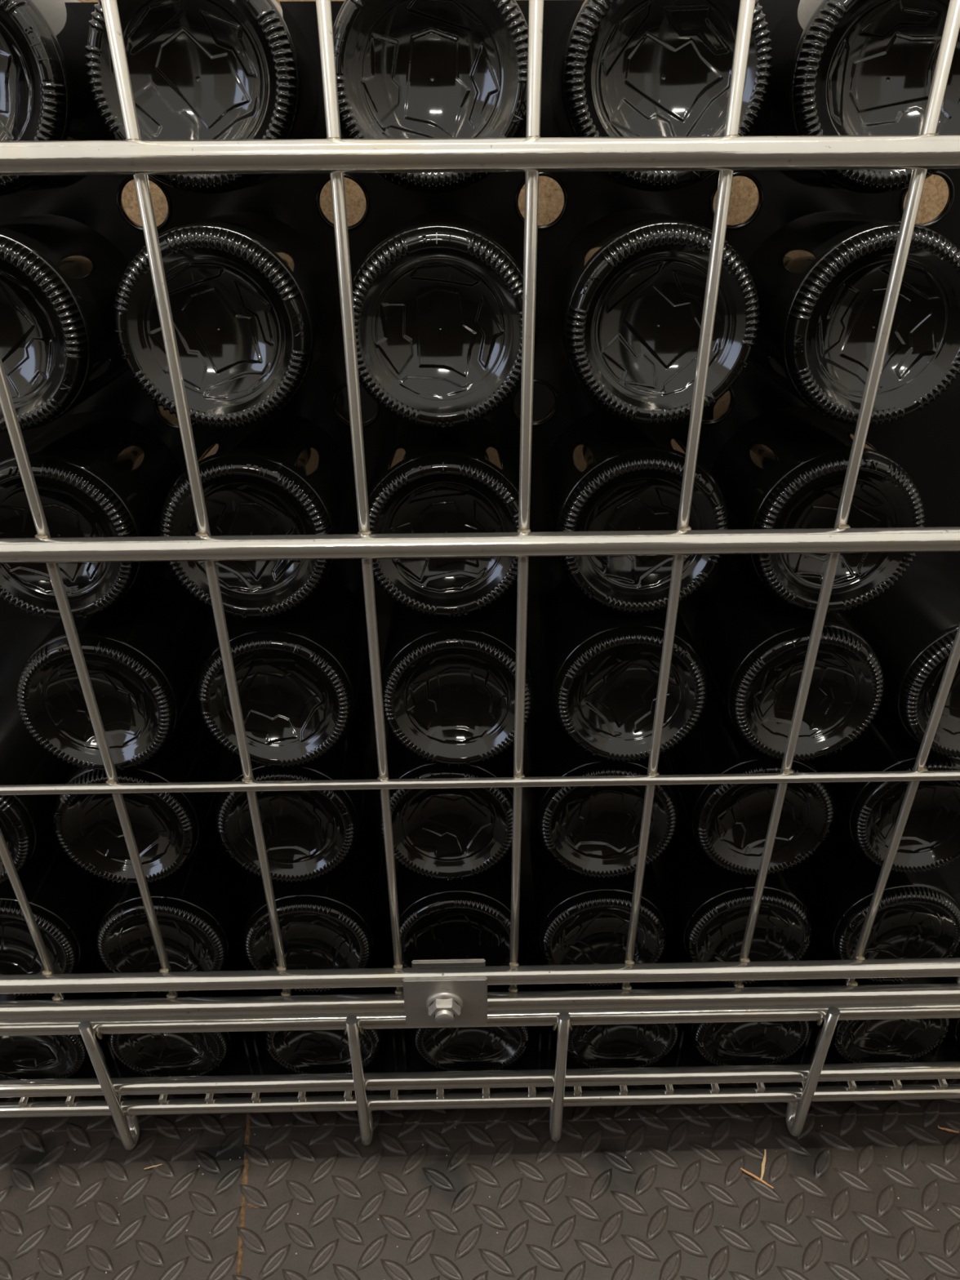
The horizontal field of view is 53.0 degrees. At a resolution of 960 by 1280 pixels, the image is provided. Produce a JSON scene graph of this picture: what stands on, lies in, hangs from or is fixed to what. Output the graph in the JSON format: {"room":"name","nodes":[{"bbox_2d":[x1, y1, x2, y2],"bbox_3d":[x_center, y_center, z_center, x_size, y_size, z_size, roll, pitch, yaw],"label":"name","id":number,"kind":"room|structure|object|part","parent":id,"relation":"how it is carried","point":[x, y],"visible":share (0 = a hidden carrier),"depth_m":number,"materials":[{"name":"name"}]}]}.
{"room":"wine cellar","nodes":[
{"label":"wine cellar","id":0,"kind":"room"},
{"bbox_2d":[342,382,555,639],"bbox_3d":[-0.014,-0.340,0.752,2.980,1.158,0.049,-1,33,-1],"label":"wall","id":1,"kind":"structure","parent":0,"point":[544,400],"depth_m":0.81,"materials":[{"name":"black"}]},
{"bbox_2d":[81,0,948,226],"bbox_3d":[-0.014,-0.357,0.701,1.200,0.228,0.015,-1,33,-1],"label":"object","id":2,"kind":"object","parent":1,"relation":"attached to","point":[744,199],"visible":0.02,"depth_m":0.71,"materials":[{"name":"brown wood"}]},
{"bbox_2d":[0,1079,959,1279],"bbox_3d":[-0.001,0.484,0.557,6.000,0.008,4.800,-1,33,-1],"label":"floor","id":3,"kind":"structure","parent":0,"point":[868,1189],"depth_m":0.69,"materials":[{"name":"metal"}]},
{"bbox_3d":[-1.430,0.504,0.539,3.141,0.006,4.800,-1,33,-1],"label":"plate","id":4,"kind":"part","parent":3,"relation":"part of","materials":[{"name":"metal"}]},
{"bbox_2d":[143,1164,162,1169],"bbox_3d":[-0.239,0.385,0.702,0.013,0.001,0.001,-8,34,-12],"label":"wood splinter","id":5,"kind":"object","parent":3,"relation":"on","point":[158,1164],"visible":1,"depth_m":0.70,"materials":[{"name":"brown wood"}]},
{"bbox_2d":[0,0,959,1150],"bbox_3d":[-0.009,-0.128,0.596,1.046,0.976,0.399,-1,33,-1],"label":"wire cage","id":6,"kind":"object","parent":3,"relation":"on","point":[443,993],"visible":0.84,"depth_m":0.52,"materials":[{"name":"metal"}]},
{"bbox_3d":[-0.021,0.228,0.607,0.052,0.046,0.003,-1,33,-1],"label":"clamp plate","id":7,"kind":"part","parent":6,"relation":"part of","materials":[{"name":"metal"}]},
{"bbox_3d":[-0.020,0.222,0.627,0.047,0.040,0.003,-1,33,-1],"label":"clamp plate","id":8,"kind":"part","parent":6,"relation":"part of","materials":[{"name":"metal"}]},
{"bbox_2d":[0,951,959,1079],"bbox_3d":[-0.008,0.211,0.838,1.000,0.038,0.350,-1,33,-1],"label":"tray","id":9,"kind":"object","parent":6,"relation":"in","point":[248,1054],"visible":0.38,"depth_m":0.71,"materials":[{"name":"black plastic"}]},
{"bbox_2d":[0,916,113,1079],"bbox_3d":[-0.323,0.208,0.799,0.085,0.085,0.297,-1,33,-1],"label":"wine bottle","id":10,"kind":"object","parent":9,"relation":"in","point":[37,1056],"visible":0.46,"depth_m":0.69,"materials":[{"name":"black glass"}]},
{"bbox_2d":[0,822,115,995],"bbox_3d":[-0.305,0.126,0.744,0.087,0.091,0.299,0,33,0],"label":"wine bottle","id":11,"kind":"object","parent":10,"relation":"on","point":[67,902],"visible":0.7,"depth_m":0.63,"materials":[{"name":"black glass"}]},
{"bbox_2d":[0,696,75,883],"bbox_3d":[-0.307,0.042,0.688,0.086,0.098,0.301,0,33,0],"label":"wine bottle","id":12,"kind":"object","parent":11,"relation":"on","point":[25,820],"visible":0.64,"depth_m":0.58,"materials":[{"name":"black glass"}]},
{"bbox_2d":[109,920,249,1076],"bbox_3d":[-0.222,0.207,0.800,0.086,0.085,0.297,-1,33,0],"label":"wine bottle","id":13,"kind":"object","parent":9,"relation":"in","point":[168,1054],"visible":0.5,"depth_m":0.69,"materials":[{"name":"black glass"}]},
{"bbox_2d":[96,813,250,993],"bbox_3d":[-0.208,0.125,0.746,0.086,0.091,0.299,0,33,0],"label":"wine bottle","id":14,"kind":"object","parent":13,"relation":"on","point":[197,907],"visible":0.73,"depth_m":0.63,"materials":[{"name":"black glass"}]},
{"bbox_2d":[53,700,231,884],"bbox_3d":[-0.212,0.040,0.689,0.085,0.098,0.300,-1,33,-1],"label":"wine bottle","id":15,"kind":"object","parent":14,"relation":"on","point":[167,828],"visible":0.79,"depth_m":0.57,"materials":[{"name":"black glass"}]},
{"bbox_2d":[16,573,213,771],"bbox_3d":[-0.208,-0.035,0.639,0.087,0.098,0.301,0,33,0],"label":"wine bottle","id":16,"kind":"object","parent":15,"relation":"on","point":[145,655],"visible":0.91,"depth_m":0.52,"materials":[{"name":"black glass"}]},
{"bbox_2d":[0,405,182,619],"bbox_3d":[-0.208,-0.118,0.585,0.087,0.098,0.301,0,33,0],"label":"wine bottle","id":17,"kind":"object","parent":16,"relation":"on","point":[96,473],"visible":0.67,"depth_m":0.47,"materials":[{"name":"black glass"}]},
{"bbox_2d":[0,213,140,432],"bbox_3d":[-0.213,-0.201,0.531,0.085,0.098,0.300,-1,33,-1],"label":"wine bottle","id":18,"kind":"object","parent":17,"relation":"on","point":[60,277],"visible":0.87,"depth_m":0.42,"materials":[{"name":"black glass"}]},
{"bbox_2d":[0,0,111,195],"bbox_3d":[-0.209,-0.294,0.503,0.087,0.098,0.301,0,33,0],"label":"wine bottle","id":19,"kind":"object","parent":18,"relation":"on","point":[45,95],"visible":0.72,"depth_m":0.39,"materials":[{"name":"black glass"}]},
{"bbox_2d":[263,915,390,1074],"bbox_3d":[-0.114,0.205,0.802,0.085,0.085,0.297,-1,33,-1],"label":"wine bottle","id":20,"kind":"object","parent":9,"relation":"in","point":[301,1051],"visible":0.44,"depth_m":0.69,"materials":[{"name":"black glass"}]},
{"bbox_2d":[243,820,382,992],"bbox_3d":[-0.113,0.124,0.748,0.087,0.091,0.299,0,33,0],"label":"wine bottle","id":21,"kind":"object","parent":20,"relation":"on","point":[328,921],"visible":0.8,"depth_m":0.63,"materials":[{"name":"black glass"}]},
{"bbox_2d":[215,711,371,882],"bbox_3d":[-0.116,0.039,0.690,0.087,0.098,0.301,0,33,0],"label":"wine bottle","id":22,"kind":"object","parent":21,"relation":"on","point":[308,834],"visible":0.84,"depth_m":0.57,"materials":[{"name":"black glass"}]},
{"bbox_2d":[196,575,367,767],"bbox_3d":[-0.113,-0.038,0.640,0.085,0.098,0.301,-1,33,-1],"label":"wine bottle","id":23,"kind":"object","parent":22,"relation":"on","point":[298,671],"visible":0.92,"depth_m":0.52,"materials":[{"name":"black glass"}]},
{"bbox_2d":[159,389,353,617],"bbox_3d":[-0.116,-0.119,0.586,0.085,0.098,0.301,-1,33,-1],"label":"wine bottle","id":24,"kind":"object","parent":23,"relation":"on","point":[282,473],"visible":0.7,"depth_m":0.47,"materials":[{"name":"black glass"}]},
{"bbox_2d":[113,211,337,429],"bbox_3d":[-0.115,-0.202,0.532,0.087,0.098,0.301,0,33,0],"label":"wine bottle","id":25,"kind":"object","parent":24,"relation":"on","point":[253,302],"visible":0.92,"depth_m":0.41,"materials":[{"name":"black glass"}]},
{"bbox_2d":[84,0,319,194],"bbox_3d":[-0.116,-0.295,0.504,0.087,0.098,0.301,0,33,0],"label":"wine bottle","id":26,"kind":"object","parent":25,"relation":"on","point":[199,69],"visible":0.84,"depth_m":0.39,"materials":[{"name":"black glass"}]},
{"bbox_2d":[412,922,530,1071],"bbox_3d":[-0.009,0.204,0.803,0.085,0.085,0.297,-1,33,-1],"label":"wine bottle","id":27,"kind":"object","parent":9,"relation":"in","point":[473,1048],"visible":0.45,"depth_m":0.69,"materials":[{"name":"black glass"}]},
{"bbox_2d":[396,847,521,967],"bbox_3d":[-0.016,0.122,0.748,0.087,0.091,0.299,0,33,0],"label":"wine bottle","id":28,"kind":"object","parent":27,"relation":"on","point":[468,917],"visible":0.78,"depth_m":0.63,"materials":[{"name":"black glass"}]},
{"bbox_2d":[377,726,514,879],"bbox_3d":[-0.020,0.037,0.691,0.087,0.098,0.301,0,33,0],"label":"wine bottle","id":29,"kind":"object","parent":28,"relation":"on","point":[450,833],"visible":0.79,"depth_m":0.58,"materials":[{"name":"black glass"}]},
{"bbox_2d":[381,589,534,765],"bbox_3d":[-0.015,-0.038,0.642,0.085,0.098,0.301,-1,33,-1],"label":"wine bottle","id":30,"kind":"object","parent":29,"relation":"on","point":[448,683],"visible":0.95,"depth_m":0.52,"materials":[{"name":"black glass"}]},
{"bbox_2d":[367,417,532,617],"bbox_3d":[-0.018,-0.120,0.588,0.087,0.098,0.301,0,33,0],"label":"wine bottle","id":31,"kind":"object","parent":30,"relation":"on","point":[462,478],"visible":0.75,"depth_m":0.47,"materials":[{"name":"black glass"}]},
{"bbox_2d":[342,211,537,426],"bbox_3d":[-0.019,-0.203,0.533,0.086,0.098,0.301,0,33,0],"label":"wine bottle","id":32,"kind":"object","parent":31,"relation":"on","point":[437,300],"visible":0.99,"depth_m":0.41,"materials":[{"name":"black glass"}]},
{"bbox_2d":[333,0,528,193],"bbox_3d":[-0.021,-0.296,0.506,0.086,0.098,0.301,-1,33,0],"label":"wine bottle","id":33,"kind":"object","parent":32,"relation":"on","point":[406,68],"visible":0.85,"depth_m":0.39,"materials":[{"name":"black glass"}]},
{"bbox_2d":[0,0,959,970],"bbox_3d":[-0.008,-0.005,0.601,1.000,0.656,0.003,-1,33,-1],"label":"sheet","id":34,"kind":"object","parent":9,"relation":"on","point":[925,442],"visible":0.3,"depth_m":0.51,"materials":[{"name":"black plastic"}]},
{"bbox_2d":[555,951,679,1068],"bbox_3d":[0.098,0.202,0.804,0.086,0.085,0.297,-1,33,0],"label":"wine bottle","id":35,"kind":"object","parent":9,"relation":"in","point":[603,1046],"visible":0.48,"depth_m":0.70,"materials":[{"name":"black glass"}]},
{"bbox_2d":[529,829,666,986],"bbox_3d":[0.078,0.121,0.750,0.085,0.091,0.299,-1,33,-1],"label":"wine bottle","id":36,"kind":"object","parent":35,"relation":"on","point":[581,919],"visible":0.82,"depth_m":0.63,"materials":[{"name":"black glass"}]},
{"bbox_2d":[527,701,678,878],"bbox_3d":[0.075,0.037,0.693,0.087,0.098,0.301,0,33,0],"label":"wine bottle","id":37,"kind":"object","parent":36,"relation":"on","point":[593,831],"visible":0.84,"depth_m":0.58,"materials":[{"name":"black glass"}]},
{"bbox_2d":[540,577,707,761],"bbox_3d":[0.079,-0.041,0.642,0.085,0.098,0.300,-1,33,-1],"label":"wine bottle","id":38,"kind":"object","parent":37,"relation":"on","point":[602,664],"visible":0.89,"depth_m":0.53,"materials":[{"name":"black glass"}]},
{"bbox_2d":[542,404,728,613],"bbox_3d":[0.078,-0.122,0.589,0.087,0.098,0.300,0,33,0],"label":"wine bottle","id":39,"kind":"object","parent":38,"relation":"on","point":[606,471],"visible":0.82,"depth_m":0.47,"materials":[{"name":"black glass"}]},
{"bbox_2d":[547,208,759,425],"bbox_3d":[0.077,-0.205,0.535,0.086,0.098,0.300,0,33,0],"label":"wine bottle","id":40,"kind":"object","parent":39,"relation":"on","point":[626,294],"visible":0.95,"depth_m":0.42,"materials":[{"name":"black glass"}]},
{"bbox_2d":[550,0,773,191],"bbox_3d":[0.075,-0.297,0.507,0.087,0.098,0.300,0,33,0],"label":"wine bottle","id":41,"kind":"object","parent":40,"relation":"on","point":[620,68],"visible":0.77,"depth_m":0.39,"materials":[{"name":"black glass"}]},
{"bbox_2d":[668,918,809,1066],"bbox_3d":[0.191,0.201,0.806,0.085,0.085,0.297,-1,33,-1],"label":"wine bottle","id":42,"kind":"object","parent":9,"relation":"in","point":[734,1043],"visible":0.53,"depth_m":0.70,"materials":[{"name":"black glass"}]},
{"bbox_2d":[660,813,811,983],"bbox_3d":[0.173,0.120,0.751,0.085,0.091,0.299,-1,33,-1],"label":"wine bottle","id":43,"kind":"object","parent":42,"relation":"on","point":[711,903],"visible":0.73,"depth_m":0.63,"materials":[{"name":"black glass"}]},
{"bbox_2d":[665,688,834,875],"bbox_3d":[0.167,0.035,0.694,0.086,0.098,0.301,-1,33,0],"label":"wine bottle","id":44,"kind":"object","parent":43,"relation":"on","point":[729,823],"visible":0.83,"depth_m":0.58,"materials":[{"name":"black glass"}]},
{"bbox_2d":[693,567,884,761],"bbox_3d":[0.176,-0.041,0.644,0.087,0.098,0.300,0,33,0],"label":"wine bottle","id":45,"kind":"object","parent":44,"relation":"on","point":[752,645],"visible":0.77,"depth_m":0.53,"materials":[{"name":"black glass"}]},
{"bbox_2d":[702,390,924,612],"bbox_3d":[0.173,-0.122,0.591,0.087,0.098,0.301,0,33,0],"label":"wine bottle","id":46,"kind":"object","parent":45,"relation":"on","point":[785,468],"visible":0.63,"depth_m":0.48,"materials":[{"name":"black glass"}]},
{"bbox_2d":[746,210,959,426],"bbox_3d":[0.173,-0.205,0.537,0.087,0.098,0.301,0,33,0],"label":"wine bottle","id":47,"kind":"object","parent":46,"relation":"on","point":[820,280],"visible":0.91,"depth_m":0.42,"materials":[{"name":"black glass"}]},
{"bbox_2d":[754,0,959,193],"bbox_3d":[0.167,-0.297,0.509,0.087,0.098,0.300,0,33,0],"label":"wine bottle","id":48,"kind":"object","parent":47,"relation":"on","point":[841,67],"visible":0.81,"depth_m":0.39,"materials":[{"name":"black glass"}]},
{"bbox_2d":[800,906,949,1062],"bbox_3d":[0.290,0.200,0.807,0.085,0.085,0.297,-1,33,-1],"label":"wine bottle","id":49,"kind":"object","parent":9,"relation":"in","point":[864,1041],"visible":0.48,"depth_m":0.70,"materials":[{"name":"black glass"}]},
{"bbox_2d":[797,809,959,982],"bbox_3d":[0.273,0.120,0.753,0.085,0.091,0.299,-1,33,-1],"label":"wine bottle","id":50,"kind":"object","parent":49,"relation":"on","point":[917,916],"visible":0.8,"depth_m":0.64,"materials":[{"name":"black glass"}]},
{"bbox_2d":[813,700,959,872],"bbox_3d":[0.261,0.034,0.695,0.085,0.098,0.300,-1,33,-1],"label":"wine bottle","id":51,"kind":"object","parent":50,"relation":"on","point":[868,811],"visible":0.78,"depth_m":0.58,"materials":[{"name":"black glass"}]},
{"bbox_2d":[845,560,959,757],"bbox_3d":[0.270,-0.043,0.645,0.087,0.098,0.300,0,33,0],"label":"wine bottle","id":52,"kind":"object","parent":51,"relation":"on","point":[911,628],"visible":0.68,"depth_m":0.54,"materials":[{"name":"black glass"}]},
{"bbox_2d":[933,893,959,1044],"bbox_3d":[0.382,0.199,0.808,0.085,0.085,0.297,-1,33,-1],"label":"wine bottle","id":53,"kind":"object","parent":9,"relation":"in","point":[954,1023],"visible":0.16,"depth_m":0.70,"materials":[{"name":"black glass"}]},
{"bbox_2d":[740,1167,773,1188],"bbox_3d":[0.200,0.388,0.694,0.025,0.001,0.002,21,39,29],"label":"wood splinter","id":54,"kind":"object","parent":3,"relation":"on","point":[742,1169],"visible":1,"depth_m":0.69,"materials":[{"name":"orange wood"}]},
{"bbox_2d":[760,1149,765,1180],"bbox_3d":[0.207,0.383,0.701,0.003,0.001,0.024,12,35,18],"label":"wood splinter","id":55,"kind":"object","parent":3,"relation":"on","point":[762,1166],"visible":1,"depth_m":0.70,"materials":[{"name":"brown wood"}]},
{"bbox_2d":[937,1126,959,1133],"bbox_3d":[0.352,0.368,0.723,0.014,0.001,0.002,9,34,14],"label":"wood splinter","id":56,"kind":"object","parent":3,"relation":"on","point":[941,1128],"visible":1,"depth_m":0.72,"materials":[{"name":"orange wood"}]}
]}

